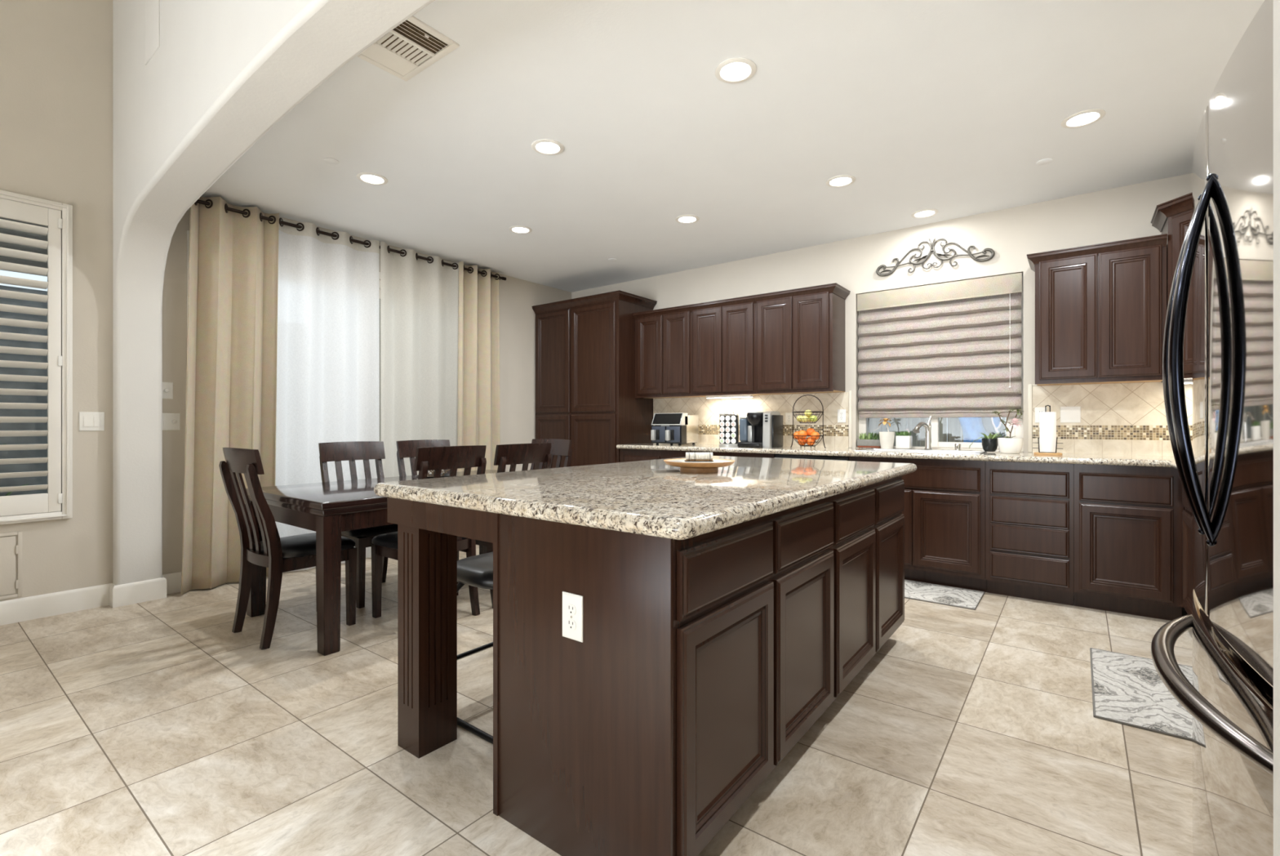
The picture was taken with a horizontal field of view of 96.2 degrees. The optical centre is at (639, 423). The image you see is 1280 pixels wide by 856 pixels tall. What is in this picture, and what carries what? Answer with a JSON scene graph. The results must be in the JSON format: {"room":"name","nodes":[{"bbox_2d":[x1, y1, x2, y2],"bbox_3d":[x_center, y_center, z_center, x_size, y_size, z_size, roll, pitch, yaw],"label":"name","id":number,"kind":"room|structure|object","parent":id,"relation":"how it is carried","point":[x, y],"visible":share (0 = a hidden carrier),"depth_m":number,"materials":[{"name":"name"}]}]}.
{"room":"kitchen","nodes":[
{"label":"kitchen","id":0,"kind":"room"},
{"bbox_2d":[0,0,571,600],"bbox_3d":[-3.769,-1.353,3.245,0.150,5.000,9.790,0,0,37],"label":"wall","id":1,"kind":"structure","parent":0,"point":[56,55],"depth_m":3.58,"materials":[{"name":"paint"}]},
{"bbox_2d":[0,531,22,599],"bbox_3d":[-3.793,0.814,3.080,0.012,0.377,0.658,0,0,37],"label":"access door","id":2,"kind":"structure","parent":1,"relation":"in","point":[8,548],"depth_m":3.30,"materials":[{"name":"paint"}]},
{"bbox_2d":[0,189,72,524],"bbox_3d":[-3.970,-0.378,2.835,0.073,1.900,1.675,0,0,37],"label":"plantation shutter","id":3,"kind":"object","parent":1,"relation":"attached to","point":[57,503],"visible":1,"depth_m":3.40,"materials":[{"name":"white paint"}]},
{"bbox_2d":[0,571,181,625],"bbox_3d":[-4.867,1.080,1.595,0.106,0.134,5.835,0,0,37],"label":"baseboard","id":4,"kind":"structure","parent":1,"relation":"attached to","point":[26,608],"depth_m":3.55,"materials":[{"name":"white paint"}]},
{"bbox_2d":[79,411,104,431],"bbox_3d":[-3.414,-0.015,3.578,0.010,0.118,0.116,0,0,37],"label":"light switch","id":5,"kind":"object","parent":1,"relation":"attached to","point":[88,420],"visible":1,"depth_m":3.58,"materials":[{"name":"white plastic"}]},
{"bbox_2d":[162,382,173,398],"bbox_3d":[-3.186,-0.225,3.866,0.024,0.112,0.074,0,0,37],"label":"light switch","id":6,"kind":"object","parent":1,"relation":"attached to","point":[167,387],"visible":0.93,"depth_m":3.88,"materials":[{"name":"white plastic"}]},
{"bbox_2d":[162,413,180,430],"bbox_3d":[-3.174,-0.015,3.882,0.024,0.116,0.112,0,0,37],"label":"light switch","id":7,"kind":"object","parent":1,"relation":"attached to","point":[171,421],"visible":0.94,"depth_m":3.89,"materials":[{"name":"white plastic"}]},
{"bbox_2d":[186,230,380,590],"bbox_3d":[-2.350,-0.093,4.961,0.026,2.480,2.530,0,0,37],"label":"trim","id":8,"kind":"structure","parent":1,"relation":"attached to","point":[188,231],"depth_m":3.96,"materials":[{"name":"white paint"}]},
{"bbox_2d":[195,199,506,279],"bbox_3d":[-2.295,-1.525,4.963,0.112,0.060,2.790,0,0,37],"label":"curtain rod","id":9,"kind":"object","parent":1,"relation":"attached to","point":[198,201],"visible":0.38,"depth_m":4.62,"materials":[{"name":"brown metal"}]},
{"bbox_2d":[181,196,279,595],"bbox_3d":[-2.913,-0.220,4.084,0.155,2.710,0.597,0,0,37],"label":"curtain","id":10,"kind":"object","parent":9,"relation":"hanging from","point":[232,330],"visible":0.87,"depth_m":4.07,"materials":[{"name":"beige fabric"}]},
{"bbox_2d":[274,216,379,571],"bbox_3d":[-2.507,-0.216,4.617,0.082,2.702,0.822,0,0,37],"label":"sheer curtain","id":11,"kind":"object","parent":9,"relation":"hanging from","point":[328,352],"visible":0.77,"depth_m":4.63,"materials":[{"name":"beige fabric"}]},
{"bbox_2d":[380,241,458,477],"bbox_3d":[-2.010,-0.216,5.271,0.087,2.702,0.805,0,0,37],"label":"sheer curtain","id":12,"kind":"object","parent":9,"relation":"hanging from","point":[420,297],"visible":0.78,"depth_m":5.22,"materials":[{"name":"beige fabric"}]},
{"bbox_2d":[457,261,500,471],"bbox_3d":[-1.629,-0.220,5.769,0.126,2.710,0.544,0,0,37],"label":"curtain","id":13,"kind":"object","parent":9,"relation":"hanging from","point":[478,314],"visible":0.76,"depth_m":5.82,"materials":[{"name":"beige fabric"}]},
{"bbox_2d":[0,544,1193,855],"bbox_3d":[-0.782,1.197,0.904,7.740,0.100,9.890,0,0,37],"label":"floor","id":14,"kind":"structure","parent":0,"point":[153,727],"depth_m":2.02,"materials":[{"name":"tile"}]},
{"bbox_2d":[218,447,356,648],"bbox_3d":[-1.951,0.638,3.208,0.466,1.025,0.569,0,0,37],"label":"dining chair","id":15,"kind":"object","parent":14,"relation":"on","point":[276,553],"visible":0.88,"depth_m":3.06,"materials":[{"name":"wood"}]},
{"bbox_2d":[254,532,355,558],"bbox_3d":[-1.909,0.680,3.263,0.466,0.058,0.430,0,0,37],"label":"seat cushion","id":16,"kind":"object","parent":15,"relation":"on","point":[302,545],"depth_m":3.10,"materials":[{"name":"black leather"}]},
{"bbox_2d":[318,440,397,608],"bbox_3d":[-1.828,0.638,3.890,0.569,1.025,0.466,0,0,37],"label":"dining chair","id":17,"kind":"object","parent":14,"relation":"on","point":[336,451],"visible":0.39,"depth_m":3.93,"materials":[{"name":"brown wood"}]},
{"bbox_2d":[341,523,397,537],"bbox_3d":[-1.773,0.680,3.848,0.430,0.058,0.466,0,0,37],"label":"seat cushion","id":18,"kind":"object","parent":17,"relation":"on","point":[372,531],"depth_m":3.63,"materials":[{"name":"black leather"}]},
{"bbox_2d":[244,469,509,655],"bbox_3d":[-1.424,0.767,3.847,1.040,0.760,1.808,0,0,37],"label":"dining table","id":19,"kind":"object","parent":14,"relation":"on","point":[328,508],"visible":0.4,"depth_m":2.98,"materials":[{"name":"brown wood"}]},
{"bbox_2d":[415,468,450,478],"bbox_3d":[-1.388,0.341,3.888,0.252,0.091,0.250,0,0,37],"label":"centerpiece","id":20,"kind":"object","parent":19,"relation":"on","point":[443,474],"visible":0.38,"depth_m":3.88,"materials":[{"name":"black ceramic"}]},
{"bbox_2d":[415,473,449,478],"bbox_3d":[-1.387,0.367,3.887,0.250,0.040,0.250,0,0,37],"label":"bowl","id":21,"kind":"object","parent":20,"relation":"on","point":[429,475],"depth_m":3.88,"materials":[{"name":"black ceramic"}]},
{"bbox_2d":[371,444,486,617],"bbox_3d":[-1.258,0.638,3.418,0.569,1.025,0.466,0,0,37],"label":"dining chair","id":22,"kind":"object","parent":14,"relation":"on","point":[437,459],"visible":0.44,"depth_m":3.35,"materials":[{"name":"brown wood"}]},
{"bbox_2d":[372,531,466,549],"bbox_3d":[-1.313,0.680,3.460,0.430,0.058,0.466,0,0,37],"label":"seat cushion","id":23,"kind":"object","parent":22,"relation":"on","point":[388,540],"depth_m":3.33,"materials":[{"name":"black leather"}]},
{"bbox_2d":[396,439,486,554],"bbox_3d":[-1.491,0.638,4.331,0.569,1.025,0.466,0,0,37],"label":"dining chair","id":24,"kind":"object","parent":14,"relation":"on","point":[406,448],"visible":0.24,"depth_m":4.38,"materials":[{"name":"brown wood"}]},
{"bbox_2d":[457,551,493,743],"bbox_3d":[-0.483,0.755,2.328,0.529,0.786,0.494,0,0,37],"label":"bar stool","id":25,"kind":"object","parent":14,"relation":"on","point":[477,571],"visible":0.09,"depth_m":2.20,"materials":[{"name":"black leather"}]},
{"bbox_2d":[457,442,551,608],"bbox_3d":[-0.933,0.638,3.843,0.569,1.025,0.466,0,0,37],"label":"dining chair","id":26,"kind":"object","parent":14,"relation":"on","point":[514,454],"visible":0.3,"depth_m":3.64,"materials":[{"name":"brown wood"}]},
{"bbox_2d":[529,438,572,469],"bbox_3d":[-0.881,0.638,4.554,0.466,1.025,0.569,0,0,37],"label":"dining chair","id":27,"kind":"object","parent":14,"relation":"on","point":[560,447],"visible":0.15,"depth_m":4.69,"materials":[{"name":"brown wood"}]},
{"bbox_2d":[531,289,657,467],"bbox_3d":[-0.516,-0.088,6.328,1.276,2.470,0.638,0,0,37],"label":"pantry cabinet","id":28,"kind":"object","parent":14,"relation":"on","point":[585,345],"visible":0.64,"depth_m":6.03,"materials":[{"name":"wood"}]},
{"bbox_2d":[619,448,662,462],"bbox_3d":[0.170,0.698,5.832,0.513,0.898,0.596,0,0,37],"label":"base cabinet","id":29,"kind":"object","parent":14,"relation":"on","point":[625,455],"visible":0.14,"depth_m":5.61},
{"bbox_2d":[386,475,904,855],"bbox_3d":[0.249,0.701,2.542,1.243,0.893,2.179,0,0,37],"label":"kitchen island","id":30,"kind":"object","parent":14,"relation":"on","point":[701,661],"visible":0.84,"depth_m":1.58,"materials":[{"name":"wood"}]},
{"bbox_2d":[562,591,582,642],"bbox_3d":[-0.177,0.502,1.496,0.072,0.118,0.008,0,0,37],"label":"power outlet","id":31,"kind":"object","parent":30,"relation":"attached to","point":[572,603],"visible":1,"depth_m":1.49,"materials":[{"name":"white plastic"}]},
{"bbox_2d":[566,618,576,630],"bbox_3d":[-0.179,0.521,1.494,0.034,0.025,0.002,0,0,37],"label":"socket","id":32,"kind":"object","parent":31,"relation":"attached to","point":[571,623],"depth_m":1.49,"materials":[{"name":"white plastic"}]},
{"bbox_2d":[566,603,576,614],"bbox_3d":[-0.179,0.482,1.494,0.034,0.025,0.002,0,0,37],"label":"socket","id":33,"kind":"object","parent":31,"relation":"attached to","point":[571,607],"depth_m":1.49,"materials":[{"name":"white plastic"}]},
{"bbox_2d":[373,455,916,539],"bbox_3d":[0.256,0.230,2.511,1.306,0.047,2.247,0,0,37],"label":"island countertop","id":34,"kind":"structure","parent":30,"relation":"on","point":[649,497],"depth_m":1.83,"materials":[{"name":"beige stone"}]},
{"bbox_2d":[663,457,735,472],"bbox_3d":[0.258,0.183,2.507,0.312,0.047,0.312,0,0,37],"label":"tray","id":35,"kind":"object","parent":34,"relation":"on","point":[685,466],"visible":0.91,"depth_m":2.43,"materials":[{"name":"brown wood"}]},
{"bbox_2d":[684,450,714,461],"bbox_3d":[0.258,0.141,2.507,0.124,0.045,0.045,0,0,0],"label":"wire caddy","id":36,"kind":"object","parent":35,"relation":"on","point":[690,456],"visible":1,"depth_m":2.49,"materials":[{"name":"beige ceramic"}]},
{"bbox_2d":[662,449,777,458],"bbox_3d":[0.827,0.698,5.330,1.137,0.898,0.596,0,0,37],"label":"base cabinet","id":37,"kind":"object","parent":14,"relation":"on","point":[665,453],"visible":0.02,"depth_m":5.08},
{"bbox_2d":[774,453,848,460],"bbox_3d":[1.506,0.702,4.776,0.598,0.890,0.638,0,0,37],"label":"dishwasher","id":38,"kind":"object","parent":14,"relation":"on","point":[779,455],"visible":0.04,"depth_m":4.57,"materials":[{"name":"black plastic"}]},
{"bbox_2d":[848,456,986,591],"bbox_3d":[2.124,0.698,4.341,0.897,0.898,0.596,0,0,37],"label":"base cabinet","id":39,"kind":"object","parent":14,"relation":"on","point":[944,511],"visible":0.52,"depth_m":3.99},
{"bbox_2d":[904,578,984,609],"bbox_3d":[1.892,1.142,3.953,0.780,0.010,0.458,0,0,37],"label":"kitchen rug","id":40,"kind":"object","parent":14,"relation":"on","point":[963,597],"visible":0.56,"depth_m":3.83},
{"bbox_2d":[985,461,1074,604],"bbox_3d":[2.670,0.698,3.925,0.471,0.898,0.596,0,0,37],"label":"base cabinet","id":41,"kind":"object","parent":14,"relation":"on","point":[1029,506],"visible":0.98,"depth_m":3.70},
{"bbox_2d":[1074,463,1183,620],"bbox_3d":[3.056,0.698,3.630,0.498,0.898,0.596,0,0,37],"label":"base cabinet","id":42,"kind":"object","parent":14,"relation":"on","point":[1128,519],"visible":0.97,"depth_m":3.40,"materials":[{"name":"wood"}]},
{"bbox_2d":[1089,647,1192,741],"bbox_3d":[2.196,1.142,2.458,0.417,0.010,0.852,0,0,37],"label":"kitchen rug","id":43,"kind":"object","parent":14,"relation":"on","point":[1129,690],"visible":0.59,"depth_m":2.41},
{"bbox_2d":[1182,485,1194,614],"bbox_3d":[2.790,0.698,2.424,0.578,0.898,2.838,0,0,37],"label":"base cabinet","id":44,"kind":"object","parent":14,"relation":"on","point":[1187,514],"visible":0.16,"depth_m":3.12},
{"bbox_2d":[616,443,1177,469],"bbox_3d":[1.151,0.227,3.668,4.693,0.040,2.829,0,0,37],"label":"countertop","id":45,"kind":"structure","parent":44,"relation":"on","point":[1066,458],"depth_m":3.98,"materials":[{"name":"beige stone"}]},
{"bbox_2d":[650,413,697,444],"bbox_3d":[0.338,0.051,5.700,0.357,0.312,0.385,0,0,37],"label":"air fryer","id":46,"kind":"object","parent":45,"relation":"on","point":[669,428],"visible":0.99,"depth_m":5.59,"materials":[{"name":"silver metal"}]},
{"bbox_2d":[650,426,665,441],"bbox_3d":[0.169,0.101,5.621,0.156,0.152,0.054,0,0,37],"label":"basket","id":47,"kind":"object","parent":46,"relation":"on","point":[657,433],"depth_m":5.62,"materials":[{"name":"black plastic"}]},
{"bbox_2d":[665,426,679,442],"bbox_3d":[0.306,0.101,5.516,0.156,0.152,0.054,0,0,37],"label":"basket","id":48,"kind":"object","parent":46,"relation":"on","point":[672,433],"depth_m":5.52,"materials":[{"name":"black plastic"}]},
{"bbox_2d":[719,411,738,445],"bbox_3d":[0.841,0.046,5.382,0.200,0.322,0.200,0,0,37],"label":"rack","id":49,"kind":"object","parent":45,"relation":"on","point":[724,415],"visible":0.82,"depth_m":5.33,"materials":[{"name":"silver metal"}]},
{"bbox_2d":[737,410,782,447],"bbox_3d":[1.065,0.048,5.174,0.346,0.318,0.320,0,0,37],"label":"coffee maker","id":50,"kind":"object","parent":45,"relation":"on","point":[757,428],"visible":1,"depth_m":5.10,"materials":[{"name":"silver metal"}]},
{"bbox_2d":[737,441,762,447],"bbox_3d":[1.013,0.184,5.138,0.220,0.045,0.200,0,0,37],"label":"drip tray","id":51,"kind":"object","parent":50,"relation":"on","point":[746,444],"depth_m":5.05,"materials":[{"name":"black plastic"}]},
{"bbox_2d":[790,394,826,448],"bbox_3d":[1.412,-0.021,4.834,0.259,0.452,0.259,0,0,-19],"label":"fruit basket","id":52,"kind":"object","parent":45,"relation":"on","point":[793,411],"visible":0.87,"depth_m":4.77,"materials":[{"name":"brown metal"}]},
{"bbox_2d":[791,411,822,422],"bbox_3d":[1.412,-0.054,4.834,0.259,0.097,0.259,0,0,37],"label":"bowl","id":53,"kind":"object","parent":52,"relation":"on","point":[806,414],"depth_m":4.77,"materials":[{"name":"brown metal"}]},
{"bbox_2d":[791,435,822,446],"bbox_3d":[1.412,0.141,4.834,0.259,0.092,0.259,0,0,37],"label":"basket","id":54,"kind":"object","parent":52,"relation":"on","point":[804,445],"depth_m":4.77,"materials":[{"name":"brown metal"}]},
{"bbox_2d":[874,417,894,448],"bbox_3d":[2.021,0.080,4.731,0.120,0.254,0.159,0,0,-13],"label":"pot","id":55,"kind":"object","parent":45,"relation":"on","point":[886,438],"visible":0.94,"depth_m":4.67,"materials":[{"name":"beige ceramic"}]},
{"bbox_2d":[854,448,986,453],"bbox_3d":[2.118,0.299,4.336,0.830,0.195,0.465,0,0,37],"label":"sink","id":56,"kind":"object","parent":45,"relation":"in","point":[962,451],"visible":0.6,"depth_m":4.36,"materials":[{"name":"white ceramic"}]},
{"bbox_2d":[912,415,932,449],"bbox_3d":[2.168,0.068,4.400,0.249,0.266,0.060,0,0,-41],"label":"faucet","id":57,"kind":"object","parent":45,"relation":"on","point":[927,426],"visible":1,"depth_m":4.44,"materials":[{"name":"silver metal"}]},
{"bbox_2d":[968,431,1001,451],"bbox_3d":[2.534,0.131,4.209,0.202,0.139,0.137,0,0,37],"label":"plant pot","id":58,"kind":"object","parent":45,"relation":"on","point":[989,443],"visible":0.98,"depth_m":4.16,"materials":[{"name":"black ceramic"}]},
{"bbox_2d":[991,408,1023,453],"bbox_3d":[2.603,0.048,4.047,0.164,0.318,0.154,0,0,-5],"label":"pot","id":59,"kind":"object","parent":45,"relation":"on","point":[1007,444],"visible":1,"depth_m":4.01,"materials":[{"name":"white ceramic"}]},
{"bbox_2d":[1032,404,1062,455],"bbox_3d":[2.723,0.040,3.834,0.166,0.333,0.156,0,0,37],"label":"paper towel holder","id":60,"kind":"object","parent":45,"relation":"on","point":[1038,452],"visible":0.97,"depth_m":3.79,"materials":[{"name":"brown wood"}]},
{"bbox_2d":[1039,411,1056,452],"bbox_3d":[2.728,0.055,3.841,0.093,0.272,0.093,0,0,37],"label":"paper towel roll","id":61,"kind":"object","parent":60,"relation":"on","point":[1047,420],"visible":0.91,"depth_m":3.80,"materials":[{"name":"white paper"}]},
{"bbox_2d":[1151,0,1273,855],"bbox_3d":[1.488,0.233,0.998,0.894,1.828,0.918,0,0,37],"label":"refrigerator","id":62,"kind":"object","parent":14,"relation":"on","point":[1226,477],"visible":1,"depth_m":1.06,"materials":[{"name":"metal"}]},
{"bbox_2d":[112,0,1279,855],"bbox_3d":[-0.312,-1.353,1.480,7.490,5.000,0.235,0,0,37],"label":"wall","id":63,"kind":"structure","parent":0,"point":[221,74],"depth_m":3.00,"materials":[{"name":"paint"}]},
{"bbox_2d":[144,0,159,65],"bbox_3d":[-2.628,-2.368,3.096,0.265,0.770,0.008,0,0,37],"label":"wall panel","id":64,"kind":"object","parent":63,"relation":"attached to","point":[152,7],"visible":1,"depth_m":3.09,"materials":[{"name":"paint"}]},
{"bbox_2d":[201,0,1264,292],"bbox_3d":[0.342,-1.646,3.622,6.230,0.100,4.205,0,0,37],"label":"ceiling","id":65,"kind":"structure","parent":0,"point":[951,108],"depth_m":3.07,"materials":[{"name":"paint"}]},
{"bbox_2d":[324,157,338,164],"bbox_3d":[-1.871,-1.593,3.483,0.082,0.006,0.082,0,0,37],"label":"sprinkler cover","id":66,"kind":"object","parent":65,"relation":"attached to","point":[330,160],"visible":1,"depth_m":3.48,"materials":[{"name":"paint"}]},
{"bbox_2d":[356,172,387,184],"bbox_3d":[-1.741,-1.592,3.736,0.186,0.008,0.186,0,0,37],"label":"recessed light","id":67,"kind":"object","parent":65,"relation":"in","point":[371,178],"visible":1,"depth_m":3.72,"materials":[{"name":"white paint"}]},
{"bbox_2d":[356,15,459,81],"bbox_3d":[-0.999,-1.588,2.439,0.410,0.016,0.257,0,0,37],"label":"ceiling vent","id":68,"kind":"object","parent":65,"relation":"in","point":[411,46],"visible":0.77,"depth_m":2.44,"materials":[{"name":"metal"}]},
{"bbox_2d":[508,225,532,233],"bbox_3d":[-0.981,-1.592,4.716,0.186,0.008,0.186,0,0,37],"label":"recessed light","id":69,"kind":"object","parent":65,"relation":"in","point":[516,228],"visible":1,"depth_m":4.71,"materials":[{"name":"white paint"}]},
{"bbox_2d":[531,138,564,155],"bbox_3d":[-0.531,-1.592,3.310,0.186,0.008,0.186,0,0,37],"label":"recessed light","id":70,"kind":"object","parent":65,"relation":"in","point":[544,146],"visible":1,"depth_m":3.30,"materials":[{"name":"white paint"}]},
{"bbox_2d":[675,214,698,223],"bbox_3d":[0.368,-1.592,4.473,0.186,0.008,0.186,0,0,37],"label":"recessed light","id":71,"kind":"object","parent":65,"relation":"in","point":[685,219],"visible":1,"depth_m":4.47,"materials":[{"name":"white paint"}]},
{"bbox_2d":[715,57,756,83],"bbox_3d":[0.432,-1.592,2.595,0.186,0.008,0.186,0,0,37],"label":"recessed light","id":72,"kind":"object","parent":65,"relation":"in","point":[738,69],"visible":1,"depth_m":2.59,"materials":[{"name":"white paint"}]},
{"bbox_2d":[826,174,855,186],"bbox_3d":[1.318,-1.592,3.774,0.186,0.008,0.186,0,0,37],"label":"recessed light","id":73,"kind":"object","parent":65,"relation":"in","point":[841,180],"visible":1,"depth_m":3.76,"materials":[{"name":"white paint"}]},
{"bbox_2d":[911,208,937,217],"bbox_3d":[2.157,-1.592,4.354,0.186,0.008,0.186,0,0,37],"label":"recessed light","id":74,"kind":"object","parent":65,"relation":"in","point":[923,213],"visible":1,"depth_m":4.34,"materials":[{"name":"white paint"}]},
{"bbox_2d":[1035,158,1052,164],"bbox_3d":[2.460,-1.593,3.494,0.082,0.006,0.082,0,0,37],"label":"sprinkler cover","id":75,"kind":"object","parent":65,"relation":"attached to","point":[1045,161],"visible":1,"depth_m":3.49,"materials":[{"name":"paint"}]},
{"bbox_2d":[1060,108,1105,128],"bbox_3d":[2.314,-1.592,3.002,0.186,0.008,0.186,0,0,37],"label":"recessed light","id":76,"kind":"object","parent":65,"relation":"in","point":[1087,117],"visible":1,"depth_m":2.99,"materials":[{"name":"white paint"}]},
{"bbox_2d":[571,173,1192,452],"bbox_3d":[1.631,-0.225,5.189,6.080,2.743,0.150,0,0,37],"label":"wall","id":77,"kind":"structure","parent":0,"point":[1123,212],"depth_m":4.56,"materials":[{"name":"paint"}]},
{"bbox_2d":[632,304,706,398],"bbox_3d":[0.309,-0.706,5.867,0.691,0.875,0.370,0,0,37],"label":"upper cabinet","id":78,"kind":"object","parent":77,"relation":"attached to","point":[663,336],"visible":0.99,"depth_m":5.72,"materials":[{"name":"brown wood"}]},
{"bbox_2d":[688,294,764,395],"bbox_3d":[0.851,-0.706,5.454,0.668,0.875,0.370,0,0,37],"label":"upper cabinet","id":79,"kind":"object","parent":77,"relation":"attached to","point":[723,331],"visible":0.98,"depth_m":5.31,"materials":[{"name":"brown wood"}]},
{"bbox_2d":[706,394,753,398],"bbox_3d":[0.856,-0.261,5.509,0.480,0.025,0.070,0,0,37],"label":"light","id":80,"kind":"object","parent":79,"relation":"attached to","point":[736,395],"visible":0.98,"depth_m":5.46,"materials":[{"name":"white plastic"}]},
{"bbox_2d":[653,391,848,447],"bbox_3d":[0.974,-0.033,5.589,2.080,0.480,0.010,0,0,37],"label":"wall tile","id":81,"kind":"structure","parent":77,"relation":"attached to","point":[708,411],"depth_m":5.33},
{"bbox_2d":[785,412,792,424],"bbox_3d":[1.370,-0.048,5.276,0.072,0.114,0.008,0,0,37],"label":"power outlet","id":82,"kind":"object","parent":81,"relation":"attached to","point":[788,415],"visible":0.98,"depth_m":5.27,"materials":[{"name":"beige plastic"}]},
{"bbox_2d":[837,408,845,422],"bbox_3d":[1.750,-0.068,4.986,0.072,0.114,0.008,0,0,37],"label":"power outlet","id":83,"kind":"object","parent":81,"relation":"attached to","point":[841,412],"visible":1,"depth_m":4.98,"materials":[{"name":"white plastic"}]},
{"bbox_2d":[753,282,850,394],"bbox_3d":[1.410,-0.706,5.028,0.735,0.875,0.370,0,0,37],"label":"upper cabinet","id":84,"kind":"object","parent":77,"relation":"attached to","point":[800,332],"visible":1,"depth_m":4.89,"materials":[{"name":"brown wood"}]},
{"bbox_2d":[848,390,851,447],"bbox_3d":[1.811,-0.040,4.949,0.026,0.494,0.012,0,0,37],"label":"trim","id":85,"kind":"structure","parent":77,"relation":"attached to","point":[849,391],"depth_m":4.94,"materials":[{"name":"beige plastic"}]},
{"bbox_2d":[875,235,995,275],"bbox_3d":[2.316,-1.355,4.554,0.852,0.270,0.034,0,0,37],"label":"wall art","id":86,"kind":"object","parent":77,"relation":"attached to","point":[931,244],"visible":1,"depth_m":4.54,"materials":[{"name":"grey metal"}]},
{"bbox_2d":[855,446,1023,452],"bbox_3d":[2.350,0.205,4.593,1.195,0.008,0.094,0,0,37],"label":"window sill","id":87,"kind":"structure","parent":77,"relation":"attached to","point":[857,446],"depth_m":4.54,"materials":[{"name":"beige stone"}]},
{"bbox_2d":[857,431,880,447],"bbox_3d":[1.952,0.135,4.878,0.195,0.131,0.091,0,0,37],"label":"succulent planter","id":88,"kind":"object","parent":87,"relation":"on","point":[864,441],"visible":0.98,"depth_m":4.85,"materials":[{"name":"ceramic"}]},
{"bbox_2d":[894,428,912,448],"bbox_3d":[2.152,0.120,4.695,0.120,0.160,0.111,0,0,37],"label":"succulent pot","id":89,"kind":"object","parent":87,"relation":"on","point":[903,440],"visible":1,"depth_m":4.65,"materials":[{"name":"white ceramic"}]},
{"bbox_2d":[858,273,1023,450],"bbox_3d":[2.390,-0.454,4.646,1.197,1.322,0.062,0,0,37],"label":"window","id":90,"kind":"structure","parent":77,"relation":"in","point":[1018,432],"depth_m":4.47,"materials":[{"name":"white plastic"}]},
{"bbox_2d":[857,272,1022,417],"bbox_3d":[2.343,-0.580,4.585,1.179,1.058,0.067,0,0,37],"label":"roman shade","id":91,"kind":"object","parent":90,"relation":"attached to","point":[951,348],"visible":0.99,"depth_m":4.54,"materials":[{"name":"beige fabric"}]},
{"bbox_2d":[1027,383,1036,452],"bbox_3d":[2.845,-0.040,4.161,0.056,0.494,0.012,0,0,37],"label":"trim","id":92,"kind":"structure","parent":77,"relation":"attached to","point":[1029,386],"depth_m":4.16,"materials":[{"name":"beige plastic"}]},
{"bbox_2d":[1026,233,1167,385],"bbox_3d":[3.003,-0.706,3.813,0.704,0.875,0.370,0,0,37],"label":"upper cabinet","id":93,"kind":"object","parent":77,"relation":"attached to","point":[1100,308],"visible":0.98,"depth_m":3.66,"materials":[{"name":"brown wood"}]},
{"bbox_2d":[1032,382,1192,455],"bbox_3d":[3.357,-0.033,3.771,1.290,0.480,0.010,0,0,37],"label":"wall tile","id":94,"kind":"structure","parent":77,"relation":"attached to","point":[1117,418],"depth_m":3.89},
{"bbox_2d":[1035,407,1047,422],"bbox_3d":[2.879,-0.063,4.125,0.072,0.112,0.008,0,0,37],"label":"power outlet","id":95,"kind":"object","parent":94,"relation":"attached to","point":[1037,410],"visible":0.35,"depth_m":4.13,"materials":[{"name":"white plastic"}]},
{"bbox_2d":[1060,405,1080,422],"bbox_3d":[3.013,-0.065,4.021,0.114,0.114,0.010,0,0,37],"label":"light switch","id":96,"kind":"object","parent":94,"relation":"attached to","point":[1068,414],"visible":1,"depth_m":4.02,"materials":[{"name":"white plastic"}]},
{"bbox_2d":[1151,191,1192,382],"bbox_3d":[3.416,-0.797,3.310,0.658,1.059,0.670,0,0,37],"label":"upper cabinet","id":97,"kind":"object","parent":77,"relation":"attached to","point":[1172,217],"visible":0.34,"depth_m":3.40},
{"label":"outside","id":98,"kind":"structure","parent":0,"visible":0},
{"bbox_3d":[-1.968,1.277,4.016,20.000,0.060,16.000,0,0,37],"label":"patio","id":99,"kind":"object","parent":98,"visible":0},
{"bbox_2d":[0,284,47,495],"bbox_3d":[-6.406,-0.113,6.771,0.200,2.720,15.000,0,0,37],"label":"louvers","id":100,"kind":"structure","parent":99,"relation":"on","point":[8,468],"depth_m":6.23,"materials":[{"name":"paint"}]},
{"bbox_2d":[379,298,381,440],"bbox_3d":[-2.839,-0.253,7.038,0.150,3.000,2.250,0,0,37],"label":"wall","id":101,"kind":"structure","parent":99,"relation":"on","point":[380,299],"depth_m":6.67,"materials":[{"name":"paint"}]},
{"bbox_2d":[867,417,1006,446],"bbox_3d":[3.894,0.267,6.377,6.859,1.960,0.076,0,0,37],"label":"wooden fence","id":102,"kind":"object","parent":99,"relation":"on","point":[949,427],"visible":0.02,"depth_m":6.79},
{"bbox_2d":[958,417,999,442],"bbox_3d":[3.724,-0.127,6.332,0.496,0.958,0.148,0,0,37],"label":"tarp","id":103,"kind":"object","parent":102,"relation":"hanging from","point":[971,427],"visible":0.27,"depth_m":6.32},
{"bbox_2d":[981,417,1004,437],"bbox_3d":[3.785,-0.212,6.179,0.222,0.787,0.122,0,0,19],"label":"hose","id":104,"kind":"object","parent":103,"relation":"hanging from","point":[987,423],"visible":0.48,"depth_m":6.14,"materials":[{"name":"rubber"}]},
{"bbox_2d":[991,417,1002,434],"bbox_3d":[3.787,-0.244,6.104,0.118,0.719,0.018,0,0,37],"label":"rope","id":105,"kind":"object","parent":104,"relation":"hanging from","point":[992,420],"visible":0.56,"depth_m":6.10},
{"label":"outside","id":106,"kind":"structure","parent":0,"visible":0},
{"bbox_2d":[0,217,47,276],"bbox_3d":[-6.793,-1.523,2.067,3.090,0.100,7.050,0,0,37],"label":"window","id":107,"kind":"structure","parent":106,"point":[6,245],"depth_m":4.81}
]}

